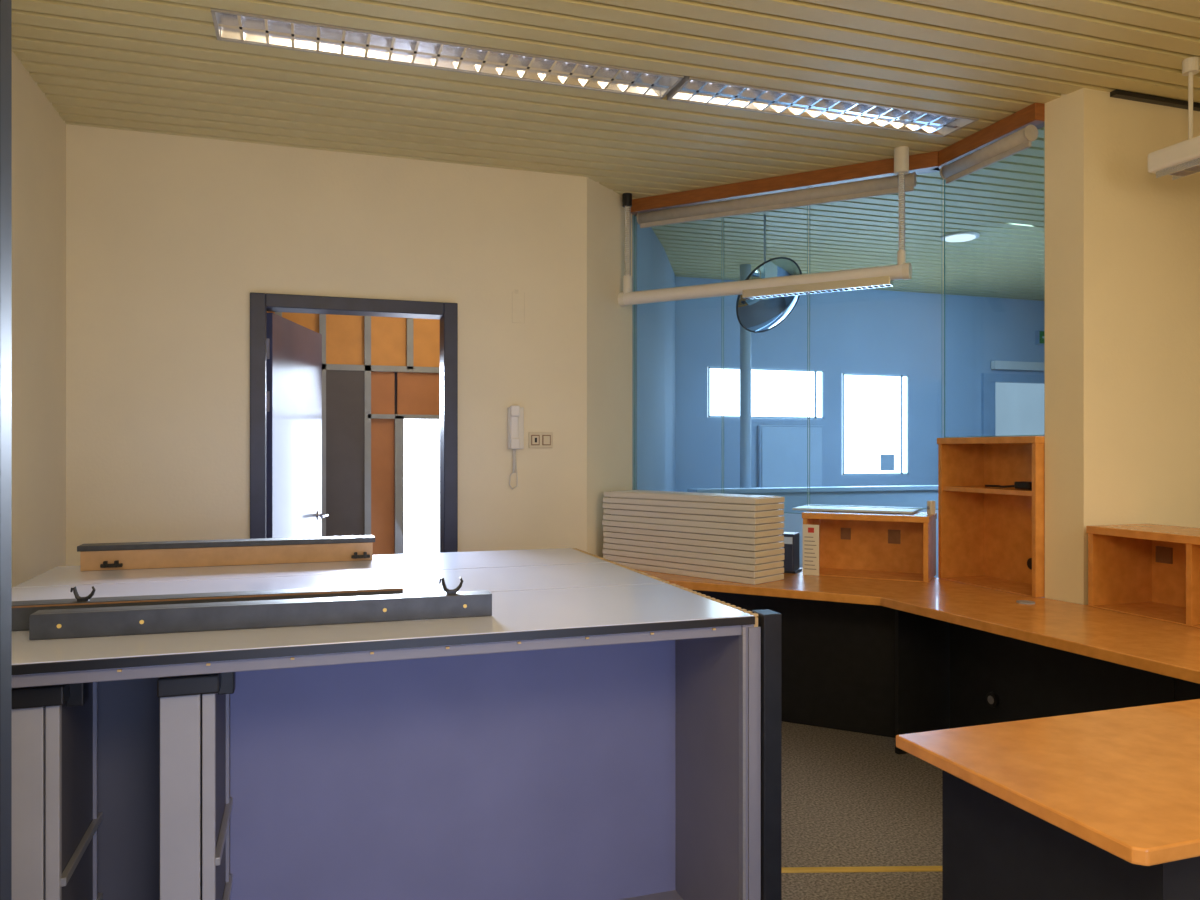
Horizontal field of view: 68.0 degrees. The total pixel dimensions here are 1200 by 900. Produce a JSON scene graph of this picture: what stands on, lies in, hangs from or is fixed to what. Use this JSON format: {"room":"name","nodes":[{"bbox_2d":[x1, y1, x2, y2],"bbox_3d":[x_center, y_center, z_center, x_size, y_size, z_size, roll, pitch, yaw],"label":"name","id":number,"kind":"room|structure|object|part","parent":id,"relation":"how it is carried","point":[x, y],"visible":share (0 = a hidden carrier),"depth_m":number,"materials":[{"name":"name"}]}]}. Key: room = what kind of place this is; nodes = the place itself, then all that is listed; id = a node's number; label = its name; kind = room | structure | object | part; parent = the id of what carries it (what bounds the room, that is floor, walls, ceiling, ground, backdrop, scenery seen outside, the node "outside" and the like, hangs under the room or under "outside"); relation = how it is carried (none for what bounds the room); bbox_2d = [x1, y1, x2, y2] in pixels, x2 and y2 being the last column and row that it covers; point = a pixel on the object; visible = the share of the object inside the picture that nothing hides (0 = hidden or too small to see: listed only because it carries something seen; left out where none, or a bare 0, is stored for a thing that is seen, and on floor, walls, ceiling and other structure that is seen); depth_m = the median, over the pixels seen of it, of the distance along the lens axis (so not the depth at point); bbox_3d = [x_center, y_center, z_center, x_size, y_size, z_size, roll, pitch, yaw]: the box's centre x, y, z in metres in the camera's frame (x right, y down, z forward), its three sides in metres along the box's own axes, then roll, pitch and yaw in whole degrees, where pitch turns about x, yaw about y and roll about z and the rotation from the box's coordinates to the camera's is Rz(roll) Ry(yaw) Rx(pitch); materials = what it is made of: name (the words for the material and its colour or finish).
{"room":"reception office","nodes":[
{"label":"reception office","id":0,"kind":"room"},
{"bbox_2d":[12,51,65,586],"bbox_3d":[-1.526,-0.060,1.138,0.120,2.880,6.320,0,0,-18],"label":"wall","id":1,"kind":"structure","parent":0,"point":[38,130],"depth_m":3.60,"materials":[{"name":"paint"}]},
{"bbox_2d":[0,0,11,899],"bbox_3d":[-0.918,0.335,0.713,0.745,2.070,0.109,0,0,-18],"label":"door","id":2,"kind":"structure","parent":1,"relation":"in","point":[5,5],"depth_m":0.86,"materials":[{"name":"metal"}]},
{"bbox_2d":[66,124,586,565],"bbox_3d":[-1.267,-0.060,4.489,2.480,2.880,0.120,0,0,-18],"label":"wall","id":3,"kind":"structure","parent":0,"point":[169,238],"depth_m":4.29,"materials":[{"name":"paint"}]},
{"bbox_2d":[507,405,523,488],"bbox_3d":[-0.437,-0.012,4.664,0.085,0.440,0.066,0,0,-18],"label":"handset","id":4,"kind":"object","parent":3,"relation":"attached to","point":[515,413],"visible":1,"depth_m":4.66,"materials":[{"name":"white plastic"}]},
{"bbox_3d":[-0.455,0.100,4.680,0.049,0.216,0.019,0,0,-18],"label":"cord","id":5,"kind":"part","parent":4,"relation":"part of","materials":[{"name":"white plastic"}]},
{"bbox_2d":[512,289,524,322],"bbox_3d":[-0.431,-0.758,4.702,0.070,0.177,0.003,0,0,-18],"label":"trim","id":6,"kind":"structure","parent":3,"relation":"attached to","point":[516,291],"depth_m":4.70,"materials":[{"name":"plastic"}]},
{"bbox_2d":[529,432,552,447],"bbox_3d":[-0.315,-0.052,4.731,0.130,0.085,0.019,0,0,-18],"label":"switch plate","id":7,"kind":"object","parent":3,"relation":"attached to","point":[536,439],"visible":1,"depth_m":4.73,"materials":[{"name":"beige plastic"}]},
{"bbox_3d":[-0.343,-0.052,4.718,0.045,0.055,0.003,0,0,-18],"label":"frame","id":8,"kind":"part","parent":7,"relation":"part of","materials":[{"name":"plastic"}]},
{"bbox_3d":[-0.285,-0.052,4.738,0.045,0.055,0.003,0,0,-18],"label":"frame","id":9,"kind":"part","parent":7,"relation":"part of","materials":[{"name":"plastic"}]},
{"bbox_2d":[267,311,439,554],"bbox_3d":[-1.768,-0.050,6.209,3.150,2.860,0.140,0,0,-18],"label":"wall","id":10,"kind":"structure","parent":0,"point":[378,373],"depth_m":6.24,"materials":[{"name":"orange wood"}]},
{"bbox_3d":[-2.055,-1.025,6.109,0.243,0.870,0.050,0,0,-18],"label":"panel","id":11,"kind":"part","parent":10,"relation":"part of","materials":[{"name":"wood"}]},
{"bbox_3d":[-1.776,-1.025,6.201,0.256,0.870,0.050,0,0,-18],"label":"panel","id":12,"kind":"part","parent":10,"relation":"part of","materials":[{"name":"wood"}]},
{"bbox_3d":[-1.772,0.415,6.187,0.256,1.930,0.080,0,0,-18],"label":"dark panel","id":13,"kind":"part","parent":10,"relation":"part of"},
{"bbox_3d":[-1.536,0.415,6.281,0.163,1.930,0.050,0,0,-18],"label":"brown panel","id":14,"kind":"part","parent":10,"relation":"part of","materials":[{"name":"wood"}]},
{"bbox_3d":[-1.496,-1.025,6.294,0.246,0.870,0.050,0,0,-18],"label":"panel","id":15,"kind":"part","parent":10,"relation":"part of","materials":[{"name":"wood"}]},
{"bbox_3d":[-1.281,-0.400,6.365,0.333,0.300,0.050,0,0,-18],"label":"brown panel","id":16,"kind":"part","parent":10,"relation":"part of","materials":[{"name":"wood"}]},
{"bbox_2d":[404,419,439,553],"bbox_3d":[-1.262,0.570,6.371,0.293,1.580,0.030,0,0,-18],"label":"window","id":17,"kind":"structure","parent":10,"relation":"in","point":[421,436],"depth_m":6.35,"materials":[{"name":"white glass"}]},
{"bbox_3d":[-1.231,-1.025,6.382,0.226,0.870,0.050,0,0,-18],"label":"panel","id":18,"kind":"part","parent":10,"relation":"part of","materials":[{"name":"wood"}]},
{"bbox_2d":[12,0,1199,300],"bbox_3d":[2.363,-1.510,4.471,9.900,0.060,10.200,0,0,-18],"label":"ceiling","id":19,"kind":"structure","parent":0,"point":[151,66],"depth_m":3.63,"materials":[{"name":"wood"}]},
{"bbox_2d":[211,8,683,98],"bbox_3d":[-0.523,-1.526,3.366,1.725,0.099,0.232,0,0,-18],"label":"ceiling light","id":20,"kind":"object","parent":19,"relation":"attached to","point":[230,26],"visible":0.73,"depth_m":3.36,"materials":[{"name":"silver metal"}]},
{"bbox_2d":[618,146,911,305],"bbox_3d":[0.819,-1.147,4.760,1.618,0.667,0.082,0,0,30],"label":"pendant light","id":21,"kind":"object","parent":19,"relation":"hanging from","point":[881,276],"visible":1,"depth_m":4.61,"materials":[{"name":"metal"}]},
{"bbox_3d":[0.158,-1.167,5.149,0.031,0.534,0.030,0,0,-18],"label":"coiled cord","id":22,"kind":"part","parent":21,"relation":"part of","materials":[{"name":"white plastic"}]},
{"bbox_3d":[0.175,-1.183,5.154,0.006,0.555,0.005,0,0,-18],"label":"suspension rod","id":23,"kind":"part","parent":21,"relation":"part of","materials":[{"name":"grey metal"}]},
{"bbox_3d":[1.480,-1.142,4.370,0.031,0.484,0.030,0,0,-18],"label":"coiled cord","id":24,"kind":"part","parent":21,"relation":"part of","materials":[{"name":"white plastic"}]},
{"bbox_3d":[1.497,-1.183,4.376,0.006,0.555,0.005,0,0,-18],"label":"suspension rod","id":25,"kind":"part","parent":21,"relation":"part of","materials":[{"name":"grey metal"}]},
{"bbox_2d":[736,215,801,332],"bbox_3d":[1.061,-1.114,5.570,0.497,0.733,0.309,0,0,-18],"label":"convex mirror","id":26,"kind":"object","parent":19,"relation":"hanging from","point":[760,315],"visible":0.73,"depth_m":5.51,"materials":[{"name":"silver glass"}]},
{"bbox_3d":[1.045,-1.219,5.591,0.038,0.521,0.047,0,0,-35],"label":"bracket arm","id":27,"kind":"part","parent":26,"relation":"part of"},
{"bbox_2d":[667,76,978,136],"bbox_3d":[0.988,-1.526,3.867,1.410,0.099,0.232,0,0,-18],"label":"ceiling light","id":28,"kind":"object","parent":19,"relation":"attached to","point":[693,90],"visible":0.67,"depth_m":3.87,"materials":[{"name":"silver metal"}]},
{"bbox_2d":[941,232,979,241],"bbox_3d":[2.489,-1.470,6.156,0.250,0.020,0.250,0,0,-18],"label":"recessed light","id":29,"kind":"object","parent":19,"relation":"in","point":[957,236],"visible":0.94,"depth_m":6.12,"materials":[{"name":"glass"}]},
{"bbox_2d":[945,234,975,241],"bbox_3d":[2.489,-1.464,6.156,0.200,0.009,0.200,0,0,-18],"label":"diffuser","id":30,"kind":"object","parent":29,"relation":"attached to","point":[948,237],"depth_m":6.12,"materials":[{"name":"plastic"}]},
{"bbox_2d":[1148,57,1199,179],"bbox_3d":[2.384,-1.268,2.913,0.120,0.425,1.230,0,0,-18],"label":"pendant light","id":31,"kind":"object","parent":19,"relation":"hanging from","point":[1182,159],"visible":1,"depth_m":3.37,"materials":[{"name":"metal"}]},
{"bbox_3d":[2.241,-1.320,3.377,0.015,0.320,0.015,0,0,4],"label":"suspension rod","id":32,"kind":"part","parent":31,"relation":"part of","materials":[{"name":"white plastic"}]},
{"bbox_2d":[587,177,631,557],"bbox_3d":[0.008,-0.060,5.090,0.120,2.880,0.545,0,0,29],"label":"wall","id":33,"kind":"structure","parent":0,"point":[609,324],"depth_m":5.01,"materials":[{"name":"paint"}]},
{"bbox_2d":[634,214,722,493],"bbox_3d":[0.447,-0.533,5.168,0.562,1.754,0.006,0,0,29],"label":"window","id":34,"kind":"structure","parent":33,"relation":"in","point":[634,214],"depth_m":5.03,"materials":[{"name":"clear glass"}]},
{"bbox_2d":[637,172,916,227],"bbox_3d":[0.909,-1.351,4.859,1.555,0.093,0.072,0,0,29],"label":"roller blind","id":35,"kind":"object","parent":33,"relation":"attached to","point":[888,185],"visible":1,"depth_m":4.80,"materials":[{"name":"grey fabric"}]},
{"bbox_2d":[629,151,939,215],"bbox_3d":[0.942,-1.442,4.878,1.742,0.075,0.100,0,0,30],"label":"trim","id":36,"kind":"structure","parent":33,"relation":"attached to","point":[923,163],"depth_m":4.79,"materials":[{"name":"orange wood"}]},
{"bbox_2d":[632,215,675,491],"bbox_3d":[0.306,-0.050,6.497,0.312,2.860,2.264,0,0,9],"label":"wall","id":37,"kind":"structure","parent":0,"point":[655,323],"depth_m":5.97,"materials":[{"name":"paint"}]},
{"bbox_2d":[676,276,1043,491],"bbox_3d":[3.236,-0.050,8.511,5.700,2.860,0.120,0,0,-18],"label":"wall","id":38,"kind":"structure","parent":0,"point":[861,331],"depth_m":8.14,"materials":[{"name":"paint"}]},
{"bbox_2d":[708,366,823,418],"bbox_3d":[1.472,-0.500,7.867,1.145,0.440,0.032,0,0,-18],"label":"window","id":39,"kind":"structure","parent":38,"relation":"in","point":[775,393],"depth_m":7.88,"materials":[{"name":"white glass"}]},
{"bbox_2d":[758,425,822,487],"bbox_3d":[1.698,0.430,7.909,0.640,1.300,0.046,0,0,-18],"label":"wall panel","id":40,"kind":"object","parent":38,"relation":"attached to","point":[782,449],"visible":0.46,"depth_m":7.88,"materials":[{"name":"blue paint"}]},
{"bbox_2d":[842,373,908,474],"bbox_3d":[2.543,-0.235,8.222,0.715,0.930,0.032,0,0,-18],"label":"window","id":41,"kind":"structure","parent":38,"relation":"in","point":[875,407],"depth_m":8.21,"materials":[{"name":"white glass"}]},
{"bbox_2d":[981,361,1043,436],"bbox_3d":[4.200,0.260,8.783,1.100,2.240,0.170,0,0,-18],"label":"door","id":42,"kind":"structure","parent":38,"relation":"in","point":[1011,404],"depth_m":8.72,"materials":[{"name":"glass"}]},
{"bbox_3d":[4.230,0.235,8.819,0.860,1.790,0.020,0,0,-18],"label":"pane","id":43,"kind":"part","parent":42,"relation":"part of","materials":[{"name":"glass"}]},
{"bbox_2d":[1035,330,1043,344],"bbox_3d":[4.466,-1.110,8.822,0.330,0.140,0.053,0,0,-18],"label":"exit sign","id":44,"kind":"object","parent":38,"relation":"attached to","point":[1039,334],"visible":0.27,"depth_m":8.76,"materials":[{"name":"green plastic"}]},
{"bbox_2d":[781,597,1044,899],"bbox_3d":[2.363,1.420,4.471,9.900,0.080,10.200,0,0,-18],"label":"floor","id":45,"kind":"structure","parent":0,"point":[848,799],"depth_m":3.35,"materials":[{"name":"carpet"}]},
{"bbox_2d":[12,548,612,587],"bbox_3d":[-0.974,0.904,3.346,1.996,0.951,0.536,0,0,-18],"label":"table top","id":46,"kind":"object","parent":45,"relation":"on","point":[59,575],"visible":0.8,"depth_m":3.23,"materials":[{"name":"white laminate"}]},
{"bbox_2d":[77,535,374,570],"bbox_3d":[-1.374,0.385,3.342,1.025,0.089,0.110,0,0,-18],"label":"board","id":47,"kind":"object","parent":46,"relation":"on","point":[192,553],"visible":1,"depth_m":3.30,"materials":[{"name":"orange wood"}]},
{"bbox_2d":[12,562,668,600],"bbox_3d":[-0.803,0.904,2.829,1.996,0.951,0.551,0,0,-18],"label":"table top","id":48,"kind":"object","parent":45,"relation":"on","point":[521,578],"visible":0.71,"depth_m":2.89,"materials":[{"name":"white laminate"}]},
{"bbox_2d":[12,583,780,899],"bbox_3d":[-0.595,0.903,2.284,2.048,0.954,0.610,0,0,-18],"label":"desk","id":49,"kind":"object","parent":45,"relation":"on","point":[623,742],"visible":0.98,"depth_m":2.38,"materials":[{"name":"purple laminate"}]},
{"bbox_3d":[-1.238,0.935,2.184,0.008,0.770,0.015,0,0,-18],"label":"upright rail","id":50,"kind":"part","parent":49,"relation":"part of","materials":[{"name":"metal"}]},
{"bbox_2d":[12,584,402,630],"bbox_3d":[-1.022,0.380,2.257,1.020,0.097,0.073,0,0,-17],"label":"board","id":51,"kind":"object","parent":49,"relation":"on","point":[21,610],"visible":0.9,"depth_m":2.23,"materials":[{"name":"grey metal"}]},
{"bbox_3d":[-0.953,0.935,2.278,0.008,0.770,0.015,0,0,-18],"label":"upright rail","id":52,"kind":"part","parent":49,"relation":"part of","materials":[{"name":"metal"}]},
{"bbox_2d":[29,577,491,639],"bbox_3d":[-0.792,0.379,2.185,1.050,0.099,0.070,0,0,-16],"label":"board","id":53,"kind":"object","parent":49,"relation":"on","point":[191,617],"visible":1,"depth_m":2.14,"materials":[{"name":"grey metal"}]},
{"bbox_3d":[-0.547,0.467,2.017,1.920,0.026,0.026,0,0,-18],"label":"rail","id":54,"kind":"part","parent":49,"relation":"part of","materials":[{"name":"metal"}]},
{"bbox_3d":[-0.631,0.442,2.282,1.978,0.024,0.590,0,0,-18],"label":"panel","id":55,"kind":"part","parent":49,"relation":"part of","materials":[{"name":"white laminate"}]},
{"bbox_3d":[-0.682,0.899,2.424,1.920,0.891,0.012,0,0,-18],"label":"panel","id":56,"kind":"part","parent":49,"relation":"part of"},
{"bbox_3d":[-0.625,1.363,2.284,1.990,0.035,0.590,0,0,-18],"label":"panel","id":57,"kind":"part","parent":49,"relation":"part of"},
{"bbox_3d":[0.292,0.899,2.588,0.033,0.891,0.590,0,0,-18],"label":"panel","id":58,"kind":"part","parent":49,"relation":"part of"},
{"bbox_2d":[740,264,750,487],"bbox_3d":[1.166,-0.050,7.129,0.090,2.860,0.090,0,0,-18],"label":"column","id":59,"kind":"structure","parent":45,"relation":"on","point":[745,269],"depth_m":7.09,"materials":[{"name":"blue metal"}]},
{"bbox_2d":[687,485,937,577],"bbox_3d":[1.920,0.835,7.000,2.610,1.090,0.180,0,0,-18],"label":"wall","id":60,"kind":"structure","parent":45,"relation":"on","point":[902,495],"depth_m":6.92,"materials":[{"name":"blue paint"}]},
{"bbox_2d":[781,866,941,872],"bbox_3d":[1.017,1.376,2.923,1.392,0.008,0.026,0,0,-1],"label":"floor strip","id":61,"kind":"object","parent":45,"relation":"on","point":[869,868],"visible":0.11,"depth_m":2.91,"materials":[{"name":"gold metal"}]},
{"bbox_2d":[635,567,1199,754],"bbox_3d":[1.446,1.002,3.742,1.367,0.755,3.917,0,0,-37],"label":"reception desk","id":62,"kind":"object","parent":45,"relation":"on","point":[887,658],"visible":0.62,"depth_m":3.97,"materials":[{"name":"orange wood"}]},
{"bbox_2d":[611,560,783,584],"bbox_3d":[0.456,0.614,4.597,0.245,0.031,1.002,0,0,-45],"label":"board","id":63,"kind":"object","parent":62,"relation":"on","point":[724,577],"visible":0.52,"depth_m":4.37,"materials":[{"name":"beige plastic"}]},
{"bbox_2d":[603,554,783,577],"bbox_3d":[0.457,0.583,4.598,0.245,0.031,1.002,0,0,-45],"label":"shelf board","id":64,"kind":"object","parent":63,"relation":"on","point":[753,574],"visible":0.65,"depth_m":4.40,"materials":[{"name":"beige plastic"}]},
{"bbox_2d":[603,548,783,570],"bbox_3d":[0.454,0.551,4.595,1.002,0.031,0.245,0,0,45],"label":"shelf board","id":65,"kind":"object","parent":64,"relation":"on","point":[706,562],"visible":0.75,"depth_m":4.40,"materials":[{"name":"beige plastic"}]},
{"bbox_2d":[603,543,783,563],"bbox_3d":[0.458,0.520,4.600,1.002,0.031,0.245,0,0,45],"label":"shelf board","id":66,"kind":"object","parent":65,"relation":"on","point":[739,559],"visible":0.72,"depth_m":4.41,"materials":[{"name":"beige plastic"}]},
{"bbox_2d":[603,537,783,557],"bbox_3d":[0.459,0.489,4.601,0.245,0.031,1.002,0,0,-45],"label":"shelf board","id":67,"kind":"object","parent":66,"relation":"on","point":[734,552],"visible":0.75,"depth_m":4.40,"materials":[{"name":"beige wood"}]},
{"bbox_2d":[603,531,783,550],"bbox_3d":[0.457,0.458,4.599,0.245,0.031,1.002,0,0,-45],"label":"shelf board","id":68,"kind":"object","parent":67,"relation":"on","point":[739,546],"visible":0.71,"depth_m":4.40,"materials":[{"name":"wood"}]},
{"bbox_2d":[603,526,783,544],"bbox_3d":[0.456,0.427,4.597,0.245,0.031,1.002,0,0,-45],"label":"shelf board","id":69,"kind":"object","parent":68,"relation":"on","point":[711,537],"visible":0.74,"depth_m":4.40,"materials":[{"name":"wood"}]},
{"bbox_2d":[602,520,783,537],"bbox_3d":[0.453,0.395,4.595,1.002,0.031,0.245,0,0,45],"label":"shelf board","id":70,"kind":"object","parent":69,"relation":"on","point":[692,529],"visible":0.78,"depth_m":4.41,"materials":[{"name":"wood"}]},
{"bbox_2d":[603,514,783,530],"bbox_3d":[0.457,0.364,4.600,1.002,0.031,0.245,0,0,45],"label":"shelf board","id":71,"kind":"object","parent":70,"relation":"on","point":[710,524],"visible":0.77,"depth_m":4.41,"materials":[{"name":"wood"}]},
{"bbox_2d":[604,508,784,523],"bbox_3d":[0.459,0.333,4.601,0.245,0.031,1.002,0,0,-45],"label":"shelf board","id":72,"kind":"object","parent":71,"relation":"on","point":[715,518],"visible":0.78,"depth_m":4.40,"materials":[{"name":"wood"}]},
{"bbox_2d":[603,503,783,517],"bbox_3d":[0.455,0.302,4.596,1.002,0.031,0.245,0,0,45],"label":"shelf board","id":73,"kind":"object","parent":72,"relation":"on","point":[689,510],"visible":0.78,"depth_m":4.40,"materials":[{"name":"wood"}]},
{"bbox_2d":[603,497,783,510],"bbox_3d":[0.456,0.271,4.599,1.002,0.031,0.245,0,0,45],"label":"shelf board","id":74,"kind":"object","parent":73,"relation":"on","point":[694,504],"visible":0.77,"depth_m":4.41,"materials":[{"name":"wood"}]},
{"bbox_2d":[604,490,784,503],"bbox_3d":[0.460,0.239,4.602,0.245,0.031,1.002,0,0,-45],"label":"board","id":75,"kind":"object","parent":74,"relation":"on","point":[643,494],"visible":1,"depth_m":4.46,"materials":[{"name":"beige plastic"}]},
{"bbox_2d":[780,532,801,573],"bbox_3d":[0.978,0.530,4.614,0.107,0.200,0.135,0,0,28],"label":"ring binder","id":76,"kind":"object","parent":62,"relation":"on","point":[791,539],"visible":0.65,"depth_m":4.55,"materials":[{"name":"black plastic"}]},
{"bbox_3d":[0.800,1.025,4.602,1.683,0.710,0.020,0,0,28],"label":"modesty panel","id":77,"kind":"part","parent":62,"relation":"part of","materials":[{"name":"wood"}]},
{"bbox_2d":[803,524,818,575],"bbox_3d":[1.059,0.502,4.471,0.083,0.254,0.005,0,0,28],"label":"paper card","id":78,"kind":"object","parent":62,"relation":"on","point":[810,532],"visible":1,"depth_m":4.47,"materials":[{"name":"grey"}]},
{"bbox_2d":[802,511,936,581],"bbox_3d":[1.357,0.472,4.488,0.608,0.313,0.296,0,0,28],"label":"shelf box","id":79,"kind":"object","parent":62,"relation":"on","point":[884,546],"visible":0.91,"depth_m":4.56,"materials":[{"name":"orange wood"}]},
{"bbox_3d":[1.103,0.487,4.625,0.022,0.283,0.290,0,0,28],"label":"panel","id":80,"kind":"part","parent":79,"relation":"part of","materials":[{"name":"paper"}]},
{"bbox_2d":[841,528,850,539],"bbox_3d":[1.289,0.439,4.670,0.050,0.060,0.007,0,0,28],"label":"outlet","id":81,"kind":"object","parent":79,"relation":"attached to","point":[845,532],"depth_m":4.66,"materials":[{"name":"plastic"}]},
{"bbox_2d":[792,504,922,513],"bbox_3d":[1.348,0.308,4.656,0.601,0.012,0.340,0,0,27],"label":"countertop","id":82,"kind":"structure","parent":79,"relation":"on","point":[805,507],"depth_m":4.58,"materials":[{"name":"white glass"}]},
{"bbox_2d":[809,205,937,509],"bbox_3d":[1.420,-0.555,4.620,0.675,1.709,0.006,0,0,29],"label":"window","id":83,"kind":"structure","parent":82,"relation":"on","point":[809,205],"depth_m":4.78,"materials":[{"name":"clear glass"}]},
{"bbox_3d":[1.423,0.485,4.612,0.556,0.279,0.015,0,0,28],"label":"panel","id":84,"kind":"part","parent":79,"relation":"part of","materials":[{"name":"orange wood"}]},
{"bbox_2d":[888,530,899,543],"bbox_3d":[1.506,0.444,4.556,0.060,0.070,0.007,0,0,28],"label":"outlet","id":85,"kind":"object","parent":79,"relation":"attached to","point":[893,535],"depth_m":4.55,"materials":[{"name":"plastic"}]},
{"bbox_3d":[1.615,0.487,4.356,0.022,0.283,0.290,0,0,28],"label":"panel","id":86,"kind":"part","parent":79,"relation":"part of","materials":[{"name":"orange wood"}]},
{"bbox_2d":[927,501,934,514],"bbox_3d":[1.630,0.285,4.386,0.035,0.070,0.030,0,0,-18],"label":"box","id":87,"kind":"object","parent":79,"relation":"on","point":[930,504],"depth_m":4.37,"materials":[{"name":"white plastic"}]},
{"bbox_3d":[1.484,1.025,4.087,0.290,0.710,0.025,0,0,-18],"label":"support panel","id":88,"kind":"part","parent":62,"relation":"part of","materials":[{"name":"wood"}]},
{"bbox_2d":[987,696,993,703],"bbox_3d":[1.689,1.080,3.847,0.004,0.036,0.036,0,0,-18],"label":"outlet","id":89,"kind":"object","parent":62,"relation":"attached to","point":[990,699],"depth_m":3.85,"materials":[{"name":"plastic"}]},
{"bbox_2d":[937,436,1044,597],"bbox_3d":[1.885,0.285,4.125,0.276,0.688,0.623,0,0,-18],"label":"shelf unit","id":90,"kind":"object","parent":62,"relation":"on","point":[989,537],"visible":0.76,"depth_m":4.33,"materials":[{"name":"orange wood"}]},
{"bbox_3d":[1.794,0.300,4.407,0.270,0.658,0.022,0,0,-18],"label":"panel","id":91,"kind":"part","parent":90,"relation":"part of","materials":[{"name":"orange wood"}]},
{"bbox_3d":[1.885,0.188,4.125,0.245,0.022,0.571,0,0,-18],"label":"shelf","id":92,"kind":"part","parent":90,"relation":"part of","materials":[{"name":"orange wood"}]},
{"bbox_2d":[944,121,1044,437],"bbox_3d":[1.811,-0.736,4.124,0.006,1.349,0.672,0,0,-16],"label":"window","id":93,"kind":"structure","parent":90,"relation":"on","point":[1044,121],"depth_m":3.89,"materials":[{"name":"clear glass"}]},
{"bbox_2d":[940,124,1038,183],"bbox_3d":[1.776,-1.351,4.096,0.072,0.093,0.572,0,0,-16],"label":"roller blind","id":94,"kind":"object","parent":93,"relation":"attached to","point":[1018,141],"visible":1,"depth_m":4.04,"materials":[{"name":"grey fabric"}]},
{"bbox_3d":[2.009,0.298,4.166,0.015,0.654,0.571,0,0,-18],"label":"panel","id":95,"kind":"part","parent":90,"relation":"part of","materials":[{"name":"orange wood"}]},
{"bbox_2d":[985,481,1031,488],"bbox_3d":[1.886,0.159,4.098,0.060,0.032,0.292,0,0,-18],"label":"adapter","id":96,"kind":"object","parent":90,"relation":"on","point":[1017,485],"visible":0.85,"depth_m":4.01,"materials":[{"name":"black plastic"}]},
{"bbox_3d":[1.981,0.300,3.845,0.270,0.658,0.022,0,0,-18],"label":"panel","id":97,"kind":"part","parent":90,"relation":"part of","materials":[{"name":"orange wood"}]},
{"bbox_2d":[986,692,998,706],"bbox_3d":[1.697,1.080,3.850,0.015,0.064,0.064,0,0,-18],"label":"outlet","id":98,"kind":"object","parent":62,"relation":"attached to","point":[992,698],"depth_m":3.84,"materials":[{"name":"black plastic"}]},
{"bbox_3d":[1.810,1.025,3.598,0.020,0.710,1.090,0,0,-20],"label":"modesty panel","id":99,"kind":"part","parent":62,"relation":"part of","materials":[{"name":"wood"}]},
{"bbox_2d":[1086,524,1199,627],"bbox_3d":[2.328,0.467,3.026,0.336,0.323,1.308,0,0,-18],"label":"shelf box","id":100,"kind":"object","parent":62,"relation":"on","point":[1152,571],"visible":1,"depth_m":3.58,"materials":[{"name":"orange wood"}]},
{"bbox_3d":[2.130,0.482,3.634,0.330,0.293,0.022,0,0,-18],"label":"panel","id":101,"kind":"part","parent":100,"relation":"part of","materials":[{"name":"orange wood"}]},
{"bbox_2d":[1156,546,1172,563],"bbox_3d":[2.291,0.426,3.614,0.007,0.065,0.070,0,0,-18],"label":"outlet","id":102,"kind":"object","parent":100,"relation":"attached to","point":[1164,554],"depth_m":3.61,"materials":[{"name":"brown plastic"}]},
{"bbox_3d":[2.480,0.480,3.077,0.015,0.289,1.256,0,0,-18],"label":"panel","id":103,"kind":"part","parent":100,"relation":"part of","materials":[{"name":"orange wood"}]},
{"bbox_3d":[2.160,1.025,2.638,0.020,0.710,0.949,0,0,-20],"label":"modesty panel","id":104,"kind":"part","parent":62,"relation":"part of","materials":[{"name":"wood"}]},
{"bbox_2d":[896,699,1199,899],"bbox_3d":[1.280,1.005,1.860,1.120,0.750,0.605,0,0,-18],"label":"desk","id":105,"kind":"object","parent":45,"relation":"on","point":[1104,804],"visible":1,"depth_m":1.74,"materials":[{"name":"orange wood"}]},
{"bbox_3d":[0.847,1.019,1.708,0.022,0.722,0.530,0,0,-18],"label":"panel","id":106,"kind":"part","parent":105,"relation":"part of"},
{"bbox_3d":[1.387,1.019,1.619,0.948,0.722,0.020,0,0,-18],"label":"panel","id":107,"kind":"part","parent":105,"relation":"part of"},
{"bbox_2d":[1045,88,1199,604],"bbox_3d":[2.592,-0.060,3.936,1.402,2.880,0.180,0,0,-18],"label":"wall","id":108,"kind":"structure","parent":0,"point":[1122,241],"depth_m":3.72,"materials":[{"name":"paint"}]},
{"bbox_2d":[934,103,1044,170],"bbox_3d":[1.804,-1.442,4.140,0.100,0.075,0.706,0,0,-16],"label":"trim","id":109,"kind":"structure","parent":108,"relation":"attached to","point":[1034,114],"depth_m":4.03,"materials":[{"name":"orange wood"}]},
{"bbox_2d":[1110,89,1199,110],"bbox_3d":[2.702,-1.470,3.861,1.240,0.020,0.030,0,0,-18],"label":"trim","id":110,"kind":"structure","parent":108,"relation":"attached to","point":[1120,94],"depth_m":3.72,"materials":[{"name":"black plastic"}]},
{"bbox_3d":[-1.520,-0.050,5.459,3.150,2.860,1.880,0,0,-18],"label":"wall","id":111,"kind":"structure","parent":0,"visible":0},
{"bbox_2d":[250,292,457,552],"bbox_3d":[-1.351,0.312,4.862,0.997,2.136,0.931,0,0,-18],"label":"door","id":112,"kind":"structure","parent":111,"relation":"in","point":[286,355],"depth_m":4.56,"materials":[{"name":"grey metal"}]},
{"bbox_3d":[-1.608,0.380,5.136,0.059,0.052,0.136,0,0,-1],"label":"handle","id":113,"kind":"part","parent":112,"relation":"part of","materials":[{"name":"metal"}]},
{"bbox_3d":[0.497,0.863,5.154,0.467,1.034,0.508,0,0,-18],"label":"sill","id":114,"kind":"structure","parent":0,"visible":0},
{"bbox_2d":[723,206,807,513],"bbox_3d":[0.909,-0.533,4.908,0.485,1.754,0.006,0,0,29],"label":"window","id":115,"kind":"structure","parent":114,"relation":"on","point":[807,206],"depth_m":4.79,"materials":[{"name":"clear glass"}]}
]}

